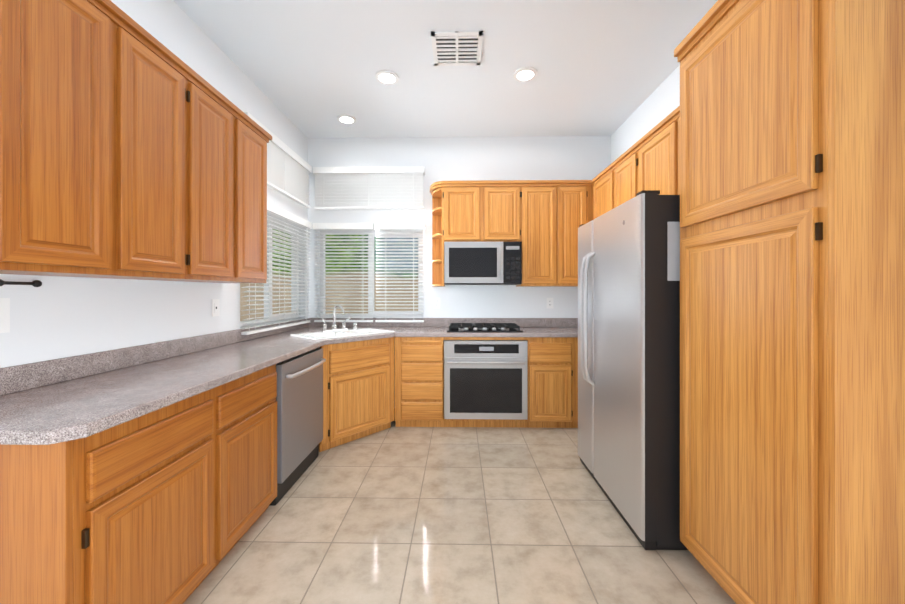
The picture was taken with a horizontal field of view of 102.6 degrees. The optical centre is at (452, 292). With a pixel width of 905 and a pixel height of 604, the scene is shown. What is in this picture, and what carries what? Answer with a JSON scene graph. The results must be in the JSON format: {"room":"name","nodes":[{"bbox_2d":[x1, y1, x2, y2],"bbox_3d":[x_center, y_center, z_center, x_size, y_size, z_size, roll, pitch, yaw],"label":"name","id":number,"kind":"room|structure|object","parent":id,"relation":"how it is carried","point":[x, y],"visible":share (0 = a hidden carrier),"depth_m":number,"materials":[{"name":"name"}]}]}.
{"room":"kitchen","nodes":[
{"label":"kitchen","id":0,"kind":"room"},
{"bbox_2d":[0,0,307,367],"bbox_3d":[-1.770,-0.226,0.735,0.150,3.050,6.740,0,0,1],"label":"wall","id":1,"kind":"structure","parent":0,"point":[54,317],"depth_m":2.01,"materials":[{"name":"white paint"}]},
{"bbox_2d":[0,298,9,332],"bbox_3d":[-1.679,0.085,1.333,0.007,0.130,0.085,0,0,1],"label":"electrical outlet","id":2,"kind":"object","parent":1,"relation":"attached to","point":[4,315],"visible":1,"depth_m":1.36,"materials":[{"name":"white plastic"}]},
{"bbox_2d":[0,279,41,286],"bbox_3d":[-1.637,-0.035,1.059,0.102,0.040,0.694,0,0,1],"label":"holder","id":3,"kind":"object","parent":1,"relation":"attached to","point":[36,283],"visible":1,"depth_m":1.34,"materials":[{"name":"black metal"}]},
{"bbox_2d":[0,0,123,278],"bbox_3d":[-1.520,-0.610,1.254,0.328,1.080,0.418,0,0,1],"label":"upper cabinet","id":4,"kind":"object","parent":1,"relation":"attached to","point":[62,61],"depth_m":1.27,"materials":[{"name":"brown wood"}]},
{"bbox_2d":[124,12,191,281],"bbox_3d":[-1.513,-0.610,1.658,0.328,1.080,0.390,0,0,1],"label":"upper cabinet","id":5,"kind":"object","parent":1,"relation":"attached to","point":[130,148],"depth_m":1.66,"materials":[{"name":"brown wood"}]},
{"bbox_2d":[212,299,219,316],"bbox_3d":[-1.658,0.105,2.543,0.008,0.120,0.075,0,0,1],"label":"wall outlet","id":6,"kind":"object","parent":1,"relation":"attached to","point":[215,307],"visible":1,"depth_m":2.54,"materials":[{"name":"white plastic"}]},
{"bbox_2d":[192,69,239,282],"bbox_3d":[-1.506,-0.610,2.048,0.328,1.080,0.390,0,0,1],"label":"upper cabinet","id":7,"kind":"object","parent":1,"relation":"attached to","point":[215,119],"depth_m":2.06,"materials":[{"name":"brown wood"}]},
{"bbox_2d":[240,110,271,282],"bbox_3d":[-1.499,-0.610,2.442,0.328,1.080,0.398,0,0,1],"label":"upper cabinet","id":8,"kind":"object","parent":1,"relation":"attached to","point":[254,139],"depth_m":2.44,"materials":[{"name":"brown wood"}]},
{"bbox_2d":[240,219,298,326],"bbox_3d":[-1.743,-0.530,3.430,0.050,1.618,1.188,0,0,1],"label":"window","id":9,"kind":"structure","parent":1,"relation":"in","point":[270,310],"depth_m":3.44,"materials":[{"name":"white plastic"}]},
{"bbox_2d":[241,202,311,334],"bbox_3d":[-1.605,-0.225,3.401,0.078,1.100,1.218,0,0,1],"label":"window blind","id":10,"kind":"object","parent":9,"relation":"attached to","point":[279,213],"visible":0.71,"depth_m":3.40,"materials":[{"name":"white plastic"}]},
{"bbox_2d":[244,112,311,207],"bbox_3d":[-1.605,-1.165,3.401,0.078,0.460,1.218,0,0,1],"label":"blind","id":11,"kind":"object","parent":1,"relation":"attached to","point":[289,170],"visible":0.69,"depth_m":3.47,"materials":[{"name":"white"}]},
{"bbox_2d":[174,0,717,137],"bbox_3d":[0.004,-1.800,0.704,3.700,0.100,7.040,0,0,1],"label":"ceiling","id":12,"kind":"structure","parent":0,"point":[310,68],"depth_m":2.73,"materials":[{"name":"white paint"}]},
{"bbox_2d":[337,114,355,123],"bbox_3d":[-1.064,-1.741,3.648,0.190,0.013,0.190,0,0,1],"label":"recessed light","id":13,"kind":"object","parent":12,"relation":"in","point":[345,119],"visible":0.98,"depth_m":3.64,"materials":[{"name":"white glass"}]},
{"bbox_2d":[375,70,398,84],"bbox_3d":[-0.530,-1.742,2.940,0.190,0.013,0.190,0,0,1],"label":"recessed light","id":14,"kind":"object","parent":12,"relation":"in","point":[386,77],"visible":1,"depth_m":2.94,"materials":[{"name":"white glass"}]},
{"bbox_2d":[431,31,482,65],"bbox_3d":[0.033,-1.742,2.598,0.350,0.012,0.350,0,0,1],"label":"ceiling vent","id":15,"kind":"object","parent":12,"relation":"in","point":[456,48],"visible":0.94,"depth_m":2.58,"materials":[{"name":"white plastic"}]},
{"bbox_2d":[513,67,536,81],"bbox_3d":[0.581,-1.742,2.898,0.190,0.013,0.190,0,0,1],"label":"recessed light","id":16,"kind":"object","parent":12,"relation":"in","point":[524,74],"visible":1,"depth_m":2.90,"materials":[{"name":"white glass"}]},
{"bbox_2d":[183,408,735,603],"bbox_3d":[0.004,1.349,0.703,3.700,0.100,7.040,0,0,1],"label":"floor","id":17,"kind":"structure","parent":0,"point":[393,514],"depth_m":1.94,"materials":[{"name":"tile"}]},
{"bbox_2d":[0,384,223,603],"bbox_3d":[-1.374,0.860,1.334,0.618,0.880,0.613,0,0,1],"label":"base cabinet","id":18,"kind":"object","parent":17,"relation":"on","point":[169,504],"depth_m":1.17,"materials":[{"name":"brown wood"}]},
{"bbox_2d":[0,304,577,444],"bbox_3d":[0.036,0.333,2.522,3.396,0.453,3.098,0,0,1],"label":"countertop","id":19,"kind":"structure","parent":18,"relation":"on","point":[54,401],"depth_m":1.69,"materials":[{"name":"stone"}]},
{"bbox_2d":[320,304,356,332],"bbox_3d":[-1.050,0.238,3.481,0.209,0.262,0.403,0,0,42],"label":"faucet","id":20,"kind":"object","parent":19,"relation":"on","point":[334,329],"depth_m":3.49,"materials":[{"name":"silver metal"}]},
{"bbox_2d":[290,327,394,361],"bbox_3d":[-1.004,0.465,3.377,0.450,0.191,0.810,0,0,42],"label":"sink","id":21,"kind":"object","parent":19,"relation":"in","point":[323,334],"depth_m":3.39,"materials":[{"name":"white ceramic"}]},
{"bbox_2d":[447,323,522,331],"bbox_3d":[0.318,0.354,3.731,0.734,0.050,0.475,0,0,1],"label":"cooktop","id":22,"kind":"object","parent":19,"relation":"in","point":[483,327],"visible":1,"depth_m":3.58,"materials":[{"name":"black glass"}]},
{"bbox_2d":[224,364,276,556],"bbox_3d":[-1.363,0.860,1.921,0.618,0.880,0.562,0,0,1],"label":"base cabinet","id":23,"kind":"object","parent":17,"relation":"on","point":[250,403],"depth_m":1.89,"materials":[{"name":"brown wood"}]},
{"bbox_2d":[269,348,325,505],"bbox_3d":[-1.303,0.863,2.556,0.661,0.874,0.676,0,0,1],"label":"dishwasher","id":24,"kind":"object","parent":17,"relation":"on","point":[299,398],"visible":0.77,"depth_m":2.44,"materials":[{"name":"silver metal"}]},
{"bbox_2d":[319,337,395,451],"bbox_3d":[-0.814,0.860,3.207,0.503,0.880,0.576,0,0,1],"label":"base cabinet","id":25,"kind":"object","parent":17,"relation":"on","point":[358,376],"depth_m":3.16,"materials":[{"name":"brown wood"}]},
{"bbox_2d":[396,337,447,426],"bbox_3d":[-0.316,0.860,3.766,0.468,0.880,0.623,0,0,1],"label":"base cabinet","id":26,"kind":"object","parent":17,"relation":"on","point":[419,360],"depth_m":3.46,"materials":[{"name":"brown wood"}]},
{"bbox_2d":[516,337,571,427],"bbox_3d":[0.926,0.860,3.744,0.411,0.880,0.623,0,0,1],"label":"base cabinet","id":27,"kind":"object","parent":17,"relation":"on","point":[549,359],"depth_m":3.44,"materials":[{"name":"brown wood"}]},
{"bbox_2d":[444,340,526,419],"bbox_3d":[0.319,0.827,3.691,0.790,0.743,0.654,0,0,1],"label":"oven","id":28,"kind":"object","parent":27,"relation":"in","point":[485,379],"visible":0.98,"depth_m":3.42,"materials":[{"name":"silver metal"}]},
{"bbox_2d":[572,337,577,427],"bbox_3d":[1.444,0.860,3.734,0.625,0.880,0.623,0,0,1],"label":"base cabinet","id":29,"kind":"object","parent":17,"relation":"on","point":[574,339],"depth_m":3.45,"materials":[{"name":"brown wood"}]},
{"bbox_2d":[578,190,687,549],"bbox_3d":[1.303,0.391,2.309,0.840,1.818,1.003,0,0,1],"label":"fridge","id":30,"kind":"object","parent":17,"relation":"on","point":[629,353],"visible":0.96,"depth_m":1.90,"materials":[{"name":"silver metal"}]},
{"bbox_2d":[674,0,904,603],"bbox_3d":[1.401,0.050,1.404,0.628,2.500,0.770,0,0,1],"label":"pantry cabinet","id":31,"kind":"object","parent":17,"relation":"on","point":[792,301],"visible":1,"depth_m":1.17,"materials":[{"name":"brown wood"}]},
{"bbox_2d":[308,136,610,407],"bbox_3d":[0.065,-0.225,4.148,3.700,3.050,0.150,0,0,1],"label":"wall","id":32,"kind":"structure","parent":0,"point":[441,159],"depth_m":4.07,"materials":[{"name":"white paint"}]},
{"bbox_2d":[313,166,424,209],"bbox_3d":[-0.929,-1.165,4.048,1.235,0.460,0.078,0,0,1],"label":"window blind","id":33,"kind":"object","parent":32,"relation":"attached to","point":[393,187],"visible":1,"depth_m":4.03,"materials":[{"name":"white"}]},
{"bbox_2d":[320,230,420,316],"bbox_3d":[-0.937,-0.530,4.186,1.173,1.618,0.050,0,0,1],"label":"window","id":34,"kind":"structure","parent":32,"relation":"in","point":[373,232],"depth_m":4.16,"materials":[{"name":"white plastic"}]},
{"bbox_2d":[313,223,373,321],"bbox_3d":[-1.213,-0.225,4.052,0.667,1.100,0.078,0,0,1],"label":"window blind","id":35,"kind":"object","parent":34,"relation":"attached to","point":[336,227],"visible":0.94,"depth_m":4.04,"materials":[{"name":"white plastic"}]},
{"bbox_2d":[374,223,424,321],"bbox_3d":[-0.588,-0.225,4.041,0.552,1.100,0.078,0,0,1],"label":"window blind","id":36,"kind":"object","parent":34,"relation":"attached to","point":[413,227],"visible":0.98,"depth_m":4.02,"materials":[{"name":"white plastic"}]},
{"bbox_2d":[440,180,483,247],"bbox_3d":[0.097,-0.836,3.897,0.412,0.628,0.348,0,0,1],"label":"upper cabinet","id":37,"kind":"object","parent":32,"relation":"attached to","point":[461,202],"depth_m":3.73,"materials":[{"name":"brown wood"}]},
{"bbox_2d":[429,181,442,286],"bbox_3d":[-0.184,-0.610,3.905,0.146,1.080,0.341,0,0,1],"label":"shelf","id":38,"kind":"object","parent":37,"relation":"attached to","point":[436,189],"depth_m":4.06,"materials":[{"name":"brown wood"}]},
{"bbox_2d":[444,242,521,284],"bbox_3d":[0.310,-0.301,3.826,0.776,0.428,0.464,0,0,1],"label":"microwave","id":39,"kind":"object","parent":37,"relation":"attached to","point":[482,263],"visible":1,"depth_m":3.65,"materials":[{"name":"silver metal"}]},
{"bbox_2d":[484,180,523,243],"bbox_3d":[0.504,-0.836,3.890,0.403,0.628,0.348,0,0,1],"label":"upper cabinet","id":40,"kind":"object","parent":32,"relation":"attached to","point":[503,199],"depth_m":3.72,"materials":[{"name":"brown wood"}]},
{"bbox_2d":[516,180,559,286],"bbox_3d":[0.889,-0.610,3.883,0.367,1.080,0.348,0,0,1],"label":"upper cabinet","id":41,"kind":"object","parent":32,"relation":"attached to","point":[541,246],"depth_m":3.71,"materials":[{"name":"brown wood"}]},
{"bbox_2d":[547,298,552,307],"bbox_3d":[1.089,0.114,4.049,0.075,0.120,0.007,0,0,1],"label":"electrical outlet","id":42,"kind":"object","parent":32,"relation":"attached to","point":[549,302],"visible":1,"depth_m":4.05,"materials":[{"name":"white plastic"}]},
{"bbox_2d":[560,180,587,286],"bbox_3d":[1.222,-0.610,3.877,0.298,1.080,0.348,0,0,1],"label":"upper cabinet","id":43,"kind":"object","parent":32,"relation":"attached to","point":[573,193],"depth_m":3.71,"materials":[{"name":"brown wood"}]},
{"bbox_2d":[611,65,679,162],"bbox_3d":[1.779,-0.226,0.672,0.150,3.050,6.740,0,0,1],"label":"wall","id":44,"kind":"structure","parent":0,"point":[660,103],"depth_m":3.24,"materials":[{"name":"white paint"}]},
{"bbox_2d":[592,164,611,219],"bbox_3d":[1.587,-0.610,3.454,0.328,1.080,0.520,0,0,1],"label":"upper cabinet","id":45,"kind":"object","parent":44,"relation":"attached to","point":[602,183],"depth_m":3.45,"materials":[{"name":"brown wood"}]},
{"bbox_2d":[612,143,635,208],"bbox_3d":[1.579,-0.848,2.983,0.328,0.605,0.423,0,0,1],"label":"upper cabinet","id":46,"kind":"object","parent":44,"relation":"attached to","point":[624,167],"depth_m":2.99,"materials":[{"name":"brown wood"}]},
{"bbox_2d":[636,112,671,194],"bbox_3d":[1.571,-0.848,2.522,0.328,0.605,0.498,0,0,1],"label":"upper cabinet","id":47,"kind":"object","parent":44,"relation":"attached to","point":[654,149],"depth_m":2.51,"materials":[{"name":"brown wood"}]},
{"bbox_2d":[672,106,679,194],"bbox_3d":[1.562,-0.848,2.032,0.328,0.605,0.483,0,0,1],"label":"upper cabinet","id":48,"kind":"object","parent":44,"relation":"attached to","point":[676,113],"depth_m":2.29,"materials":[{"name":"brown wood"}]},
{"label":"outside","id":49,"kind":"structure","parent":0,"visible":0},
{"bbox_2d":[240,229,417,320],"bbox_3d":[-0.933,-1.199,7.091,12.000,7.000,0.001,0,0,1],"label":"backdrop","id":50,"kind":"structure","parent":49,"point":[242,304],"depth_m":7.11,"materials":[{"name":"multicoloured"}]}
]}

